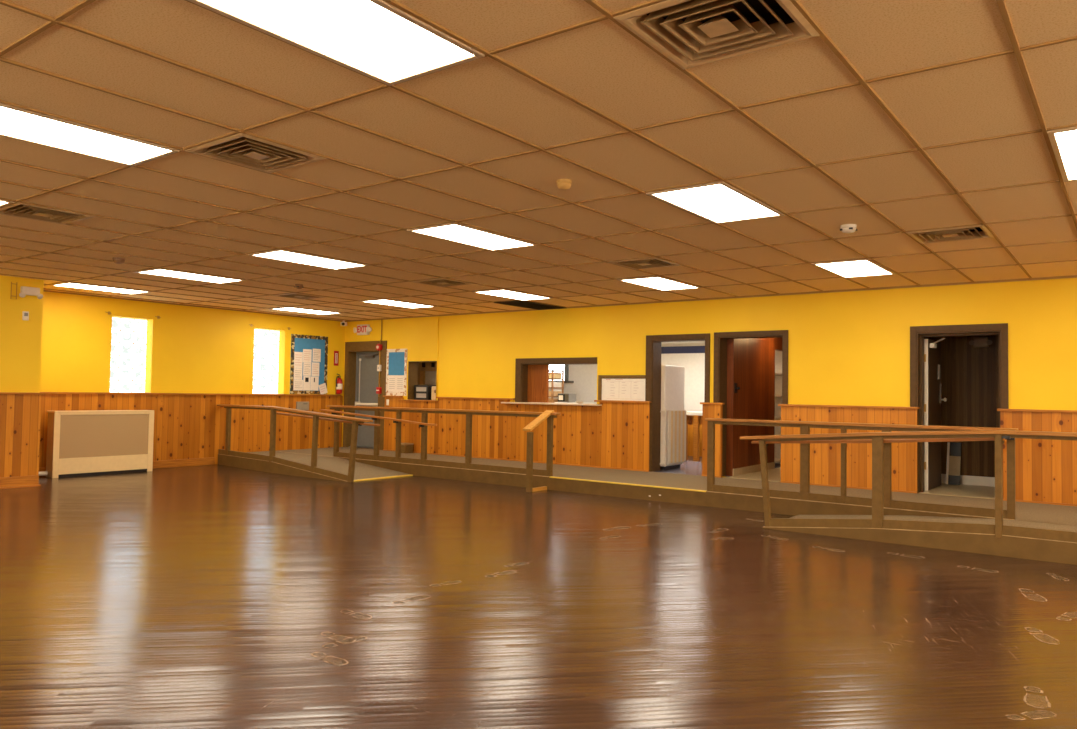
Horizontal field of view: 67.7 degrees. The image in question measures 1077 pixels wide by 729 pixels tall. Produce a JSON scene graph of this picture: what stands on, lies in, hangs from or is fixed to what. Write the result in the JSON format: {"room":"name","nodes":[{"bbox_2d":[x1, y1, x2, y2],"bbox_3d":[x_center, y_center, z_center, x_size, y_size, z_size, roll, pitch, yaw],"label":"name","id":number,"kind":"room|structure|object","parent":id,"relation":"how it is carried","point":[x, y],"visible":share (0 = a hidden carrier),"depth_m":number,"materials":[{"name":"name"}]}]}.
{"room":"community hall","nodes":[
{"label":"community hall","id":0,"kind":"room"},
{"bbox_2d":[0,275,43,392],"bbox_3d":[-9.898,0.093,8.113,1.270,2.850,8.390,-1,-2,37],"label":"wall","id":1,"kind":"structure","parent":0,"point":[20,340],"depth_m":10.89,"materials":[{"name":"yellow paint"}]},
{"bbox_2d":[0,475,40,488],"bbox_3d":[-9.359,1.437,7.668,0.045,0.150,8.420,-1,-2,37],"label":"baseboard","id":2,"kind":"structure","parent":1,"relation":"attached to","point":[33,480],"depth_m":10.84,"materials":[{"name":"brown wood"}]},
{"bbox_2d":[0,394,41,477],"bbox_3d":[-9.883,0.890,8.072,1.270,1.255,8.402,-1,-2,37],"label":"wainscoting","id":3,"kind":"structure","parent":1,"relation":"attached to","point":[20,414],"depth_m":10.86,"materials":[{"name":"brown wood"}]},
{"bbox_2d":[0,392,43,394],"bbox_3d":[-9.354,0.244,7.719,0.069,0.028,8.420,-1,-2,37],"label":"trim","id":4,"kind":"structure","parent":1,"relation":"attached to","point":[26,393],"depth_m":10.88,"materials":[{"name":"brown wood"}]},
{"bbox_2d":[19,286,42,298],"bbox_3d":[-6.930,-0.980,10.962,0.105,0.153,0.294,-1,-2,37],"label":"emergency light","id":5,"kind":"object","parent":1,"relation":"attached to","point":[24,290],"visible":1,"depth_m":10.94,"materials":[{"name":"white plastic"}]},
{"bbox_2d":[39,457,214,471],"bbox_3d":[-6.874,1.678,13.149,0.020,0.130,3.409,-1,-2,37],"label":"baseboard","id":6,"kind":"structure","parent":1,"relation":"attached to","point":[195,461],"depth_m":14.00,"materials":[{"name":"brown wood"}]},
{"bbox_2d":[40,292,344,431],"bbox_3d":[-6.139,0.360,14.472,0.300,2.880,6.910,-1,-2,37],"label":"wall","id":7,"kind":"structure","parent":0,"point":[190,349],"depth_m":13.94,"materials":[{"name":"yellow paint"}]},
{"bbox_2d":[110,317,147,392],"bbox_3d":[-6.871,-0.150,13.450,0.256,1.255,0.680,-1,-2,37],"label":"window","id":8,"kind":"structure","parent":7,"relation":"in","point":[129,336],"depth_m":13.51,"materials":[{"name":"white"}]},
{"bbox_2d":[39,394,342,467],"bbox_3d":[-6.019,1.170,14.345,0.029,1.255,6.309,-1,-2,37],"label":"wainscoting","id":9,"kind":"structure","parent":7,"relation":"attached to","point":[185,426],"depth_m":14.43,"materials":[{"name":"brown wood"}]},
{"bbox_2d":[40,392,341,395],"bbox_3d":[-6.011,0.528,14.332,0.069,0.028,6.249,-1,-2,37],"label":"trim","id":10,"kind":"structure","parent":7,"relation":"attached to","point":[40,392],"depth_m":14.03,"materials":[{"name":"brown wood"}]},
{"bbox_2d":[253,329,279,393],"bbox_3d":[-5.292,-0.052,15.570,0.256,1.255,0.690,-1,-2,37],"label":"window","id":11,"kind":"structure","parent":7,"relation":"in","point":[266,342],"depth_m":15.65,"materials":[{"name":"white"}]},
{"bbox_2d":[296,402,308,409],"bbox_3d":[-4.711,0.827,16.044,0.046,0.170,0.290,-1,-2,37],"label":"air vent","id":12,"kind":"object","parent":7,"relation":"attached to","point":[299,405],"visible":0.79,"depth_m":16.02,"materials":[{"name":"grey metal"}]},
{"bbox_2d":[290,334,327,393],"bbox_3d":[-4.630,0.002,16.235,0.020,1.185,0.890,-1,-2,37],"label":"bulletin board","id":13,"kind":"object","parent":7,"relation":"attached to","point":[299,342],"visible":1,"depth_m":16.26,"materials":[{"name":"paper"}]},
{"bbox_2d":[293,380,302,389],"bbox_3d":[-4.788,0.408,16.010,0.002,0.213,0.228,-1,-2,37],"label":"paper sheet","id":14,"kind":"object","parent":13,"relation":"attached to","point":[298,384],"visible":1,"depth_m":16.01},
{"bbox_2d":[294,368,301,379],"bbox_3d":[-4.792,0.188,16.008,0.002,0.223,0.203,-1,-2,37],"label":"paper sheet","id":15,"kind":"object","parent":13,"relation":"attached to","point":[297,371],"visible":1,"depth_m":16.02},
{"bbox_2d":[294,352,302,367],"bbox_3d":[-4.788,-0.088,16.018,0.002,0.325,0.203,-1,-2,37],"label":"paper sheet","id":16,"kind":"object","parent":13,"relation":"attached to","point":[298,356],"visible":1,"depth_m":16.02,"materials":[{"name":"white"}]},
{"bbox_2d":[303,376,309,389],"bbox_3d":[-4.666,0.377,16.175,0.003,0.290,0.170,-1,-2,37],"label":"paper sheet","id":17,"kind":"object","parent":13,"relation":"attached to","point":[306,379],"visible":1,"depth_m":16.17,"materials":[{"name":"white paper"}]},
{"bbox_2d":[303,362,310,375],"bbox_3d":[-4.662,0.093,16.185,0.002,0.268,0.190,-1,-2,37],"label":"paper sheet","id":18,"kind":"object","parent":13,"relation":"attached to","point":[306,366],"visible":1,"depth_m":16.17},
{"bbox_2d":[303,349,311,362],"bbox_3d":[-4.660,-0.175,16.191,0.002,0.265,0.210,-1,-2,37],"label":"paper sheet","id":19,"kind":"object","parent":13,"relation":"attached to","point":[307,353],"visible":1,"depth_m":16.19,"materials":[{"name":"white"}]},
{"bbox_2d":[310,376,318,390],"bbox_3d":[-4.552,0.387,16.327,0.003,0.285,0.200,-1,-2,37],"label":"paper sheet","id":20,"kind":"object","parent":13,"relation":"attached to","point":[314,382],"visible":1,"depth_m":16.32,"materials":[{"name":"white paper"}]},
{"bbox_2d":[311,362,318,375],"bbox_3d":[-4.539,0.099,16.349,0.002,0.282,0.190,-1,-2,37],"label":"paper sheet","id":21,"kind":"object","parent":13,"relation":"attached to","point":[315,366],"visible":1,"depth_m":16.35,"materials":[{"name":"white"}]},
{"bbox_2d":[312,349,320,361],"bbox_3d":[-4.523,-0.186,16.375,0.002,0.265,0.200,-1,-2,37],"label":"paper sheet","id":22,"kind":"object","parent":13,"relation":"attached to","point":[316,352],"visible":1,"depth_m":16.37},
{"bbox_2d":[336,374,342,393],"bbox_3d":[-4.162,0.406,16.709,0.140,0.426,0.171,-1,-2,37],"label":"fire extinguisher","id":23,"kind":"object","parent":7,"relation":"attached to","point":[339,383],"visible":1,"depth_m":16.67,"materials":[{"name":"red paint"}]},
{"bbox_2d":[418,362,435,384],"bbox_3d":[-2.371,0.676,16.398,2.300,2.500,0.700,-1,-2,37],"label":"wall","id":24,"kind":"structure","parent":0,"point":[427,367],"depth_m":16.76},
{"bbox_2d":[425,371,435,384],"bbox_3d":[-2.199,0.275,16.575,0.330,0.280,0.079,-1,-2,37],"label":"electrical panel","id":25,"kind":"object","parent":24,"relation":"attached to","point":[430,376],"visible":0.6,"depth_m":16.55,"materials":[{"name":"metal"}]},
{"bbox_2d":[0,0,1076,320],"bbox_3d":[-1.725,-1.355,6.091,17.620,0.200,15.200,-1,-2,37],"label":"ceiling","id":26,"kind":"structure","parent":0,"point":[901,117],"depth_m":4.87,"materials":[{"name":"tile"}]},
{"bbox_2d":[0,202,95,223],"bbox_3d":[-4.185,-1.340,6.782,0.602,0.160,0.602,-1,-2,37],"label":"ceiling vent","id":27,"kind":"object","parent":26,"relation":"in","point":[22,210],"visible":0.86,"depth_m":6.77,"materials":[{"name":"metal"}]},
{"bbox_2d":[0,103,179,166],"bbox_3d":[-2.777,-1.325,4.590,0.586,0.018,1.195,-1,-2,37],"label":"recessed light","id":28,"kind":"object","parent":26,"relation":"in","point":[16,123],"visible":1,"depth_m":4.68,"materials":[{"name":"white"}]},
{"bbox_2d":[50,282,150,293],"bbox_3d":[-6.460,-1.128,11.890,0.586,0.018,1.195,-1,-2,37],"label":"recessed light","id":29,"kind":"object","parent":26,"relation":"in","point":[65,284],"visible":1,"depth_m":11.86,"materials":[{"name":"white"}]},
{"bbox_2d":[134,268,245,283],"bbox_3d":[-4.504,-1.148,10.434,0.586,0.018,1.195,-1,-2,37],"label":"recessed light","id":30,"kind":"object","parent":26,"relation":"in","point":[157,271],"visible":1,"depth_m":10.38,"materials":[{"name":"white"}]},
{"bbox_2d":[185,133,325,172],"bbox_3d":[-1.741,-1.365,4.962,0.602,0.160,0.602,-1,-2,37],"label":"ceiling vent","id":31,"kind":"object","parent":26,"relation":"in","point":[241,149],"visible":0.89,"depth_m":4.95,"materials":[{"name":"metal"}]},
{"bbox_2d":[272,293,325,299],"bbox_3d":[-3.718,-1.132,12.510,0.602,0.160,0.602,-1,-2,37],"label":"ceiling vent","id":32,"kind":"object","parent":26,"relation":"in","point":[290,295],"visible":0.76,"depth_m":12.47,"materials":[{"name":"metal"}]},
{"bbox_2d":[269,307,340,314],"bbox_3d":[-4.276,-0.991,14.821,0.586,0.018,1.195,-1,-2,37],"label":"recessed light","id":33,"kind":"object","parent":26,"relation":"in","point":[292,309],"visible":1,"depth_m":14.77,"materials":[{"name":"white"}]},
{"bbox_2d":[278,308,334,313],"bbox_3d":[-4.276,-0.994,14.821,0.526,0.013,1.135,-1,-2,37],"label":"diffuser","id":34,"kind":"object","parent":33,"relation":"attached to","point":[301,310],"depth_m":14.78,"materials":[{"name":"white"}]},
{"bbox_2d":[248,249,368,269],"bbox_3d":[-2.549,-1.168,8.978,0.586,0.018,1.195,-1,-2,37],"label":"recessed light","id":35,"kind":"object","parent":26,"relation":"in","point":[281,255],"visible":1,"depth_m":8.93,"materials":[{"name":"white"}]},
{"bbox_2d":[188,0,484,85],"bbox_3d":[-0.821,-1.345,3.134,0.586,0.018,1.195,-1,-2,37],"label":"recessed light","id":36,"kind":"object","parent":26,"relation":"in","point":[377,40],"visible":1,"depth_m":3.24,"materials":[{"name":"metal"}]},
{"bbox_2d":[359,299,436,307],"bbox_3d":[-2.321,-1.011,13.365,0.586,0.018,1.195,-1,-2,37],"label":"recessed light","id":37,"kind":"object","parent":26,"relation":"in","point":[378,301],"visible":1,"depth_m":13.32,"materials":[{"name":"white"}]},
{"bbox_2d":[411,278,471,286],"bbox_3d":[-1.274,-1.157,10.690,0.602,0.160,0.602,-1,-2,37],"label":"ceiling vent","id":38,"kind":"object","parent":26,"relation":"in","point":[441,282],"visible":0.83,"depth_m":10.66,"materials":[{"name":"metal"}]},
{"bbox_2d":[407,222,537,250],"bbox_3d":[-0.593,-1.188,7.521,0.586,0.018,1.195,-1,-2,37],"label":"recessed light","id":39,"kind":"object","parent":26,"relation":"in","point":[454,232],"visible":1,"depth_m":7.47,"materials":[{"name":"white"}]},
{"bbox_2d":[473,289,552,300],"bbox_3d":[-0.365,-1.031,11.909,0.586,0.018,1.195,-1,-2,37],"label":"recessed light","id":40,"kind":"object","parent":26,"relation":"in","point":[504,293],"visible":1,"depth_m":11.86,"materials":[{"name":"white"}]},
{"bbox_2d":[494,300,565,309],"bbox_3d":[-0.120,-0.996,13.257,0.586,0.048,1.212,-1,-2,37],"label":"ceiling vent","id":41,"kind":"object","parent":26,"relation":"in","point":[525,304],"visible":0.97,"depth_m":13.26,"materials":[{"name":"metal"}]},
{"bbox_2d":[556,179,571,189],"bbox_3d":[0.175,-1.225,5.493,0.104,0.063,0.104,-1,-2,37],"label":"smoke detector","id":42,"kind":"object","parent":26,"relation":"attached to","point":[562,184],"visible":1,"depth_m":5.46,"materials":[{"name":"plastic"}]},
{"bbox_2d":[608,257,679,269],"bbox_3d":[1.171,-1.183,8.870,0.602,0.160,0.602,-1,-2,37],"label":"ceiling vent","id":43,"kind":"object","parent":26,"relation":"in","point":[644,263],"visible":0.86,"depth_m":8.85,"materials":[{"name":"metal"}]},
{"bbox_2d":[618,276,700,290],"bbox_3d":[1.591,-1.052,10.452,0.586,0.018,1.195,-1,-2,37],"label":"recessed light","id":44,"kind":"object","parent":26,"relation":"in","point":[656,282],"visible":0.98,"depth_m":10.41,"materials":[{"name":"white"}]},
{"bbox_2d":[646,181,784,223],"bbox_3d":[1.363,-1.209,6.065,0.586,0.018,1.195,-1,-2,37],"label":"recessed light","id":45,"kind":"object","parent":26,"relation":"in","point":[719,202],"visible":1,"depth_m":6.00,"materials":[{"name":"white"}]},
{"bbox_2d":[613,0,819,69],"bbox_3d":[0.704,-1.390,3.141,0.602,0.160,0.602,-1,-2,37],"label":"ceiling vent","id":46,"kind":"object","parent":26,"relation":"in","point":[690,33],"visible":1,"depth_m":3.20,"materials":[{"name":"metal"}]},
{"bbox_2d":[840,224,856,232],"bbox_3d":[2.616,-1.141,6.777,0.130,0.063,0.130,-1,-2,37],"label":"smoke detector","id":47,"kind":"object","parent":26,"relation":"attached to","point":[846,228],"visible":1,"depth_m":6.73,"materials":[{"name":"white plastic"}]},
{"bbox_2d":[812,259,895,277],"bbox_3d":[3.547,-1.072,8.996,0.586,0.018,1.195,-1,-2,37],"label":"recessed light","id":48,"kind":"object","parent":26,"relation":"in","point":[860,267],"visible":0.99,"depth_m":8.95,"materials":[{"name":"white"}]},
{"bbox_2d":[907,225,993,243],"bbox_3d":[3.616,-1.208,7.049,0.602,0.160,0.602,-1,-2,37],"label":"ceiling vent","id":49,"kind":"object","parent":26,"relation":"in","point":[978,231],"visible":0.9,"depth_m":7.09,"materials":[{"name":"metal"}]},
{"bbox_2d":[1047,126,1076,181],"bbox_3d":[3.319,-1.229,4.609,0.586,0.018,1.195,-1,-2,37],"label":"recessed light","id":50,"kind":"object","parent":26,"relation":"in","point":[1063,141],"visible":1,"depth_m":4.60,"materials":[{"name":"white"}]},
{"bbox_2d":[1055,130,1076,179],"bbox_3d":[3.319,-1.231,4.609,0.526,0.013,1.135,-1,-2,37],"label":"diffuser","id":51,"kind":"object","parent":50,"relation":"attached to","point":[1065,141],"depth_m":4.65,"materials":[{"name":"white"}]},
{"bbox_2d":[0,464,1076,728],"bbox_3d":[-1.773,1.673,5.985,17.620,0.200,15.200,-1,-2,37],"label":"floor","id":52,"kind":"structure","parent":0,"point":[202,596],"depth_m":4.98,"materials":[{"name":"wood"}]},
{"bbox_2d":[46,410,153,477],"bbox_3d":[-6.898,1.227,12.685,0.284,0.997,1.521,-1,-2,37],"label":"radiator cover","id":53,"kind":"object","parent":52,"relation":"on","point":[87,442],"visible":1,"depth_m":12.54,"materials":[{"name":"beige paint"}]},
{"bbox_2d":[217,404,379,481],"bbox_3d":[-4.151,1.240,13.175,4.373,1.092,0.278,-1,-3,39],"label":"ramp railing","id":54,"kind":"object","parent":52,"relation":"on","point":[355,422],"visible":1,"depth_m":12.76,"materials":[{"name":"brown paint"}]},
{"bbox_2d":[218,451,412,481],"bbox_3d":[-4.009,1.715,13.768,3.874,0.188,1.348,-1,-2,37],"label":"ramp","id":55,"kind":"object","parent":52,"relation":"on","point":[362,472],"visible":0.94,"depth_m":13.38,"materials":[{"name":"wood"}]},
{"bbox_2d":[523,410,553,491],"bbox_3d":[-0.002,1.220,11.400,0.140,1.138,0.570,-1,-2,37],"label":"railing","id":56,"kind":"object","parent":52,"relation":"on","point":[529,454],"visible":1,"depth_m":11.22,"materials":[{"name":"brown paint"}]},
{"bbox_2d":[277,447,1076,525],"bbox_3d":[2.165,1.718,11.106,16.958,0.191,1.765,-1,-2,37],"label":"walkway","id":57,"kind":"object","parent":52,"relation":"on","point":[653,486],"visible":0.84,"depth_m":10.74,"materials":[{"name":"grey carpet"}]},
{"bbox_2d":[401,443,413,452],"bbox_3d":[-2.576,1.612,15.515,0.230,0.185,0.230,-1,-2,37],"label":"step stool","id":58,"kind":"object","parent":57,"relation":"on","point":[405,447],"visible":0.81,"depth_m":15.42,"materials":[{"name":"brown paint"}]},
{"bbox_2d":[319,405,560,475],"bbox_3d":[-1.825,1.172,13.030,5.190,0.914,0.200,-1,-2,37],"label":"guard railing","id":59,"kind":"object","parent":57,"relation":"on","point":[423,424],"visible":0.98,"depth_m":13.02,"materials":[{"name":"brown paint"}]},
{"bbox_2d":[705,418,1017,518],"bbox_3d":[3.460,1.118,9.094,3.390,0.914,0.200,-1,-2,37],"label":"guard railing","id":60,"kind":"object","parent":57,"relation":"on","point":[804,494],"visible":0.7,"depth_m":9.09,"materials":[{"name":"brown paint"}]},
{"bbox_2d":[763,515,1076,564],"bbox_3d":[5.402,1.623,6.898,6.739,0.188,1.128,-1,-2,37],"label":"ramp","id":61,"kind":"object","parent":52,"relation":"on","point":[1065,552],"visible":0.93,"depth_m":7.50,"materials":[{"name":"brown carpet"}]},
{"bbox_2d":[740,430,1076,541],"bbox_3d":[5.008,1.140,6.592,6.980,1.120,0.200,-1,-2,37],"label":"ramp railing","id":62,"kind":"object","parent":61,"relation":"on","point":[877,521],"visible":1,"depth_m":7.69,"materials":[{"name":"brown paint"}]},
{"bbox_2d":[549,343,704,410],"bbox_3d":[1.801,0.800,16.934,7.650,2.420,0.150,-1,-2,37],"label":"wall","id":63,"kind":"structure","parent":0,"point":[584,376],"depth_m":16.13,"materials":[{"name":"paint"}]},
{"bbox_2d":[549,365,573,382],"bbox_3d":[0.146,0.040,18.121,1.590,0.750,0.180,-1,-2,37],"label":"window","id":64,"kind":"structure","parent":63,"relation":"in","point":[565,368],"depth_m":17.86,"materials":[{"name":"grey paint"}]},
{"bbox_2d":[661,346,704,353],"bbox_3d":[3.311,-0.298,15.754,3.700,0.140,0.019,-1,-2,37],"label":"trim","id":65,"kind":"structure","parent":63,"relation":"attached to","point":[677,349],"depth_m":16.06,"materials":[{"name":"blue paint"}]},
{"bbox_2d":[688,424,701,456],"bbox_3d":[3.281,1.397,15.690,3.700,0.812,0.029,-1,-2,37],"label":"trim","id":66,"kind":"structure","parent":63,"relation":"attached to","point":[690,427],"depth_m":15.86,"materials":[{"name":"brown wood"}]},
{"bbox_2d":[342,278,1076,498],"bbox_3d":[2.792,0.412,11.965,17.020,2.880,0.260,-1,-2,37],"label":"wall","id":67,"kind":"structure","parent":0,"point":[852,348],"depth_m":11.10,"materials":[{"name":"yellow paint"}]},
{"bbox_2d":[353,324,371,334],"bbox_3d":[-3.628,-0.719,16.571,0.555,0.210,0.107,-1,-2,37],"label":"exit sign","id":68,"kind":"object","parent":67,"relation":"attached to","point":[365,329],"visible":1,"depth_m":16.53,"materials":[{"name":"white plastic"}]},
{"bbox_2d":[343,341,386,449],"bbox_3d":[-3.501,0.627,16.626,1.255,2.202,0.288,-1,-2,37],"label":"door","id":69,"kind":"structure","parent":67,"relation":"in","point":[361,375],"depth_m":16.81,"materials":[{"name":"brown paint"}]},
{"bbox_2d":[376,320,382,396],"bbox_3d":[-3.207,-0.126,16.240,0.110,1.566,0.089,-1,-2,37],"label":"conduit","id":70,"kind":"object","parent":67,"relation":"attached to","point":[381,320],"depth_m":16.22,"materials":[{"name":"metal"}]},
{"bbox_2d":[386,349,406,395],"bbox_3d":[-2.827,0.154,15.986,0.570,0.930,0.022,-1,-2,37],"label":"bulletin board","id":71,"kind":"object","parent":67,"relation":"attached to","point":[396,360],"visible":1,"depth_m":15.97,"materials":[{"name":"paper"}]},
{"bbox_2d":[388,376,395,390],"bbox_3d":[-2.921,0.377,16.040,0.210,0.305,0.003,-1,-2,37],"label":"paper sheet","id":72,"kind":"object","parent":71,"relation":"attached to","point":[392,379],"visible":1,"depth_m":16.04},
{"bbox_2d":[396,376,403,390],"bbox_3d":[-2.739,0.375,15.904,0.205,0.305,0.003,-1,-2,37],"label":"paper sheet","id":73,"kind":"object","parent":71,"relation":"attached to","point":[400,379],"visible":1,"depth_m":15.90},
{"bbox_2d":[398,361,437,401],"bbox_3d":[-2.089,0.334,15.861,1.060,0.775,0.850,-1,-2,37],"label":"window","id":74,"kind":"structure","parent":67,"relation":"in","point":[412,365],"depth_m":15.86,"materials":[{"name":"brown wood"}]},
{"bbox_2d":[414,385,435,399],"bbox_3d":[-2.217,0.552,15.828,0.370,0.290,0.280,-1,-2,37],"label":"organizer","id":75,"kind":"object","parent":74,"relation":"on","point":[421,392],"visible":0.85,"depth_m":15.70,"materials":[{"name":"black paint"}]},
{"bbox_2d":[436,316,438,396],"bbox_3d":[-1.928,-0.155,15.330,0.022,1.535,0.022,2,-2,-31],"label":"trim","id":76,"kind":"structure","parent":67,"relation":"attached to","point":[438,316],"depth_m":15.32,"materials":[{"name":"yellow paint"}]},
{"bbox_2d":[436,397,514,399],"bbox_3d":[-1.180,0.617,14.699,1.860,0.028,0.084,-1,-2,37],"label":"trim","id":77,"kind":"structure","parent":67,"relation":"attached to","point":[436,397],"depth_m":14.64,"materials":[{"name":"brown wood"}]},
{"bbox_2d":[383,449,648,471],"bbox_3d":[-0.699,1.681,14.276,6.000,0.020,0.016,-1,-2,37],"label":"baseboard","id":78,"kind":"structure","parent":67,"relation":"attached to","point":[383,449],"depth_m":13.78,"materials":[{"name":"brown wood"}]},
{"bbox_2d":[384,397,649,469],"bbox_3d":[-0.672,1.159,14.320,6.000,1.067,0.044,-1,-2,37],"label":"wainscoting","id":79,"kind":"structure","parent":67,"relation":"attached to","point":[611,434],"depth_m":13.81,"materials":[{"name":"brown wood"}]},
{"bbox_2d":[501,357,601,405],"bbox_3d":[0.310,0.289,13.783,2.030,0.795,0.520,-1,-2,37],"label":"window","id":80,"kind":"structure","parent":67,"relation":"in","point":[531,374],"depth_m":14.04,"materials":[{"name":"brown paint"}]},
{"bbox_2d":[501,402,601,405],"bbox_3d":[0.303,0.674,13.769,2.030,0.025,0.520,-1,-2,37],"label":"shelf","id":81,"kind":"object","parent":80,"relation":"attached to","point":[546,403],"depth_m":13.55,"materials":[{"name":"wood"}]},
{"bbox_2d":[43,276,1076,321],"bbox_3d":[0.840,-1.100,9.365,17.020,0.024,6.350,-1,-2,37],"label":"trim","id":82,"kind":"structure","parent":67,"relation":"attached to","point":[1071,276],"depth_m":12.74,"materials":[{"name":"wood"}]},
{"bbox_2d":[594,400,651,402],"bbox_3d":[1.338,0.590,12.824,1.020,0.028,0.084,-1,-2,37],"label":"trim","id":83,"kind":"structure","parent":67,"relation":"attached to","point":[594,400],"depth_m":12.76,"materials":[{"name":"brown wood"}]},
{"bbox_2d":[598,375,645,400],"bbox_3d":[1.330,0.374,12.874,0.870,0.406,0.029,-1,-2,37],"label":"bulletin board","id":84,"kind":"object","parent":83,"relation":"on","point":[610,387],"visible":1,"depth_m":12.86,"materials":[{"name":"paper"}]},
{"bbox_2d":[645,333,709,471],"bbox_3d":[2.191,0.606,12.386,1.080,2.127,0.288,-1,-2,37],"label":"door","id":85,"kind":"structure","parent":67,"relation":"in","point":[653,342],"depth_m":12.57,"materials":[{"name":"brown paint"}]},
{"bbox_2d":[660,409,685,466],"bbox_3d":[2.174,1.173,12.976,0.119,0.910,0.720,-1,-2,37],"label":"gate","id":86,"kind":"object","parent":85,"relation":"attached to","point":[676,453],"visible":1,"depth_m":12.94,"materials":[{"name":"white plastic"}]},
{"bbox_2d":[702,404,722,476],"bbox_3d":[2.575,1.125,11.899,0.300,1.067,0.049,-1,-2,37],"label":"trim","id":87,"kind":"structure","parent":67,"relation":"attached to","point":[709,410],"depth_m":11.85,"materials":[{"name":"brown wood"}]},
{"bbox_2d":[713,330,787,475],"bbox_3d":[3.123,0.591,11.692,1.115,2.137,0.288,-1,-2,37],"label":"door frame","id":88,"kind":"structure","parent":67,"relation":"in","point":[720,338],"depth_m":11.89,"materials":[{"name":"brown paint"}]},
{"bbox_2d":[780,481,916,492],"bbox_3d":[4.088,1.631,10.709,1.760,0.020,0.011,-1,-2,37],"label":"baseboard","id":89,"kind":"structure","parent":67,"relation":"attached to","point":[780,481],"depth_m":10.69,"materials":[{"name":"brown wood"}]},
{"bbox_2d":[781,406,916,491],"bbox_3d":[4.115,1.109,10.752,1.760,1.067,0.049,-1,-2,37],"label":"wainscoting","id":90,"kind":"structure","parent":67,"relation":"attached to","point":[825,458],"depth_m":10.71,"materials":[{"name":"brown wood"}]},
{"bbox_2d":[778,404,919,408],"bbox_3d":[4.113,0.562,10.757,1.820,0.028,0.084,-1,-2,37],"label":"trim","id":91,"kind":"structure","parent":67,"relation":"attached to","point":[801,405],"depth_m":10.70,"materials":[{"name":"brown wood"}]},
{"bbox_2d":[910,323,1007,492],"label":"door","id":92,"kind":"structure","parent":67,"relation":"in","point":[925,354],"depth_m":10.33,"materials":[{"name":"brown paint"}]},
{"bbox_2d":[997,409,1076,412],"bbox_3d":[7.526,0.526,8.216,4.950,0.028,0.084,-1,-2,37],"label":"trim","id":93,"kind":"structure","parent":67,"relation":"attached to","point":[1018,410],"depth_m":9.43,"materials":[{"name":"brown wood"}]},
{"bbox_2d":[1000,411,1076,504],"bbox_3d":[7.540,1.074,8.202,4.920,1.067,0.049,-1,-2,37],"label":"trim","id":94,"kind":"structure","parent":67,"relation":"attached to","point":[1045,469],"depth_m":9.39,"materials":[{"name":"brown wood"}]},
{"bbox_2d":[1003,499,1076,505],"bbox_3d":[7.513,1.596,8.159,4.920,0.020,0.011,-1,-2,37],"label":"baseboard","id":95,"kind":"structure","parent":67,"relation":"attached to","point":[1003,499],"depth_m":9.36,"materials":[{"name":"brown wood"}]},
{"bbox_2d":[726,337,781,475],"bbox_3d":[3.942,0.580,13.508,0.120,2.312,3.600,-1,-2,37],"label":"wall","id":96,"kind":"structure","parent":0,"point":[750,361],"depth_m":12.55,"materials":[{"name":"wood"}]},
{"bbox_2d":[733,462,774,475],"bbox_3d":[3.412,1.644,12.668,0.016,0.110,1.700,-1,-2,37],"label":"baseboard","id":97,"kind":"structure","parent":96,"relation":"attached to","point":[755,468],"depth_m":12.50,"materials":[{"name":"wood"}]},
{"bbox_2d":[653,456,994,498],"bbox_3d":[3.981,1.870,13.944,10.700,0.242,4.960,-1,-2,37],"label":"floor","id":98,"kind":"structure","parent":0,"point":[976,491],"depth_m":11.44,"materials":[{"name":"tile"}]},
{"bbox_2d":[549,370,563,402],"bbox_3d":[0.087,0.954,16.781,0.760,1.672,0.430,-1,-2,37],"label":"shelving unit","id":99,"kind":"object","parent":98,"relation":"on","point":[552,371],"visible":0.2,"depth_m":16.50,"materials":[{"name":"brown wood"}]},
{"bbox_2d":[555,402,596,403],"bbox_3d":[0.886,1.283,16.377,0.960,1.012,0.600,-1,-2,37],"label":"countertop","id":100,"kind":"structure","parent":98,"relation":"on","point":[555,402],"depth_m":16.26,"materials":[{"name":"white paint"}]},
{"bbox_2d":[558,393,575,401],"bbox_3d":[0.583,0.686,16.513,0.280,0.180,0.288,-1,-2,37],"label":"microwave","id":101,"kind":"object","parent":100,"relation":"on","point":[562,397],"visible":0.89,"depth_m":16.41,"materials":[{"name":"grey metal"}]},
{"bbox_2d":[660,365,684,469],"bbox_3d":[1.927,0.860,13.268,0.730,1.672,0.710,-1,-2,37],"label":"refrigerator","id":102,"kind":"object","parent":98,"relation":"on","point":[672,377],"visible":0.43,"depth_m":12.90,"materials":[{"name":"white paint"}]},
{"bbox_2d":[686,411,702,461],"bbox_3d":[2.919,1.325,14.953,2.000,0.892,0.750,-1,-2,37],"label":"work table","id":103,"kind":"object","parent":98,"relation":"on","point":[692,417],"visible":0.26,"depth_m":14.56,"materials":[{"name":"white paint"}]},
{"bbox_2d":[774,350,781,463],"bbox_3d":[4.071,0.705,14.149,0.420,2.112,0.810,-1,-2,37],"label":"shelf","id":104,"kind":"object","parent":98,"relation":"on","point":[778,354],"visible":0.06,"depth_m":14.44,"materials":[{"name":"white paint"}]},
{"bbox_2d":[946,442,961,484],"bbox_3d":[5.845,1.394,11.310,0.175,0.580,0.190,-1,-2,37],"label":"leaning board","id":105,"kind":"object","parent":98,"relation":"on","point":[953,465],"visible":1,"depth_m":11.30,"materials":[{"name":"white plastic"}]},
{"bbox_2d":[924,335,998,476],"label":"door","id":106,"kind":"structure","parent":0,"point":[969,374],"depth_m":11.31,"materials":[{"name":"wood"}]},
{"bbox_2d":[941,474,994,486],"bbox_3d":[6.416,1.623,11.005,2.120,0.130,0.020,-1,-2,37],"label":"baseboard","id":107,"kind":"structure","parent":106,"relation":"attached to","point":[964,479],"depth_m":11.22,"materials":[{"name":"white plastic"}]},
{"bbox_2d":[969,337,991,347],"bbox_3d":[6.177,-0.312,11.213,0.292,0.140,0.115,-1,-2,37],"label":"emergency light","id":108,"kind":"object","parent":106,"relation":"attached to","point":[978,341],"visible":1,"depth_m":11.19,"materials":[{"name":"plastic"}]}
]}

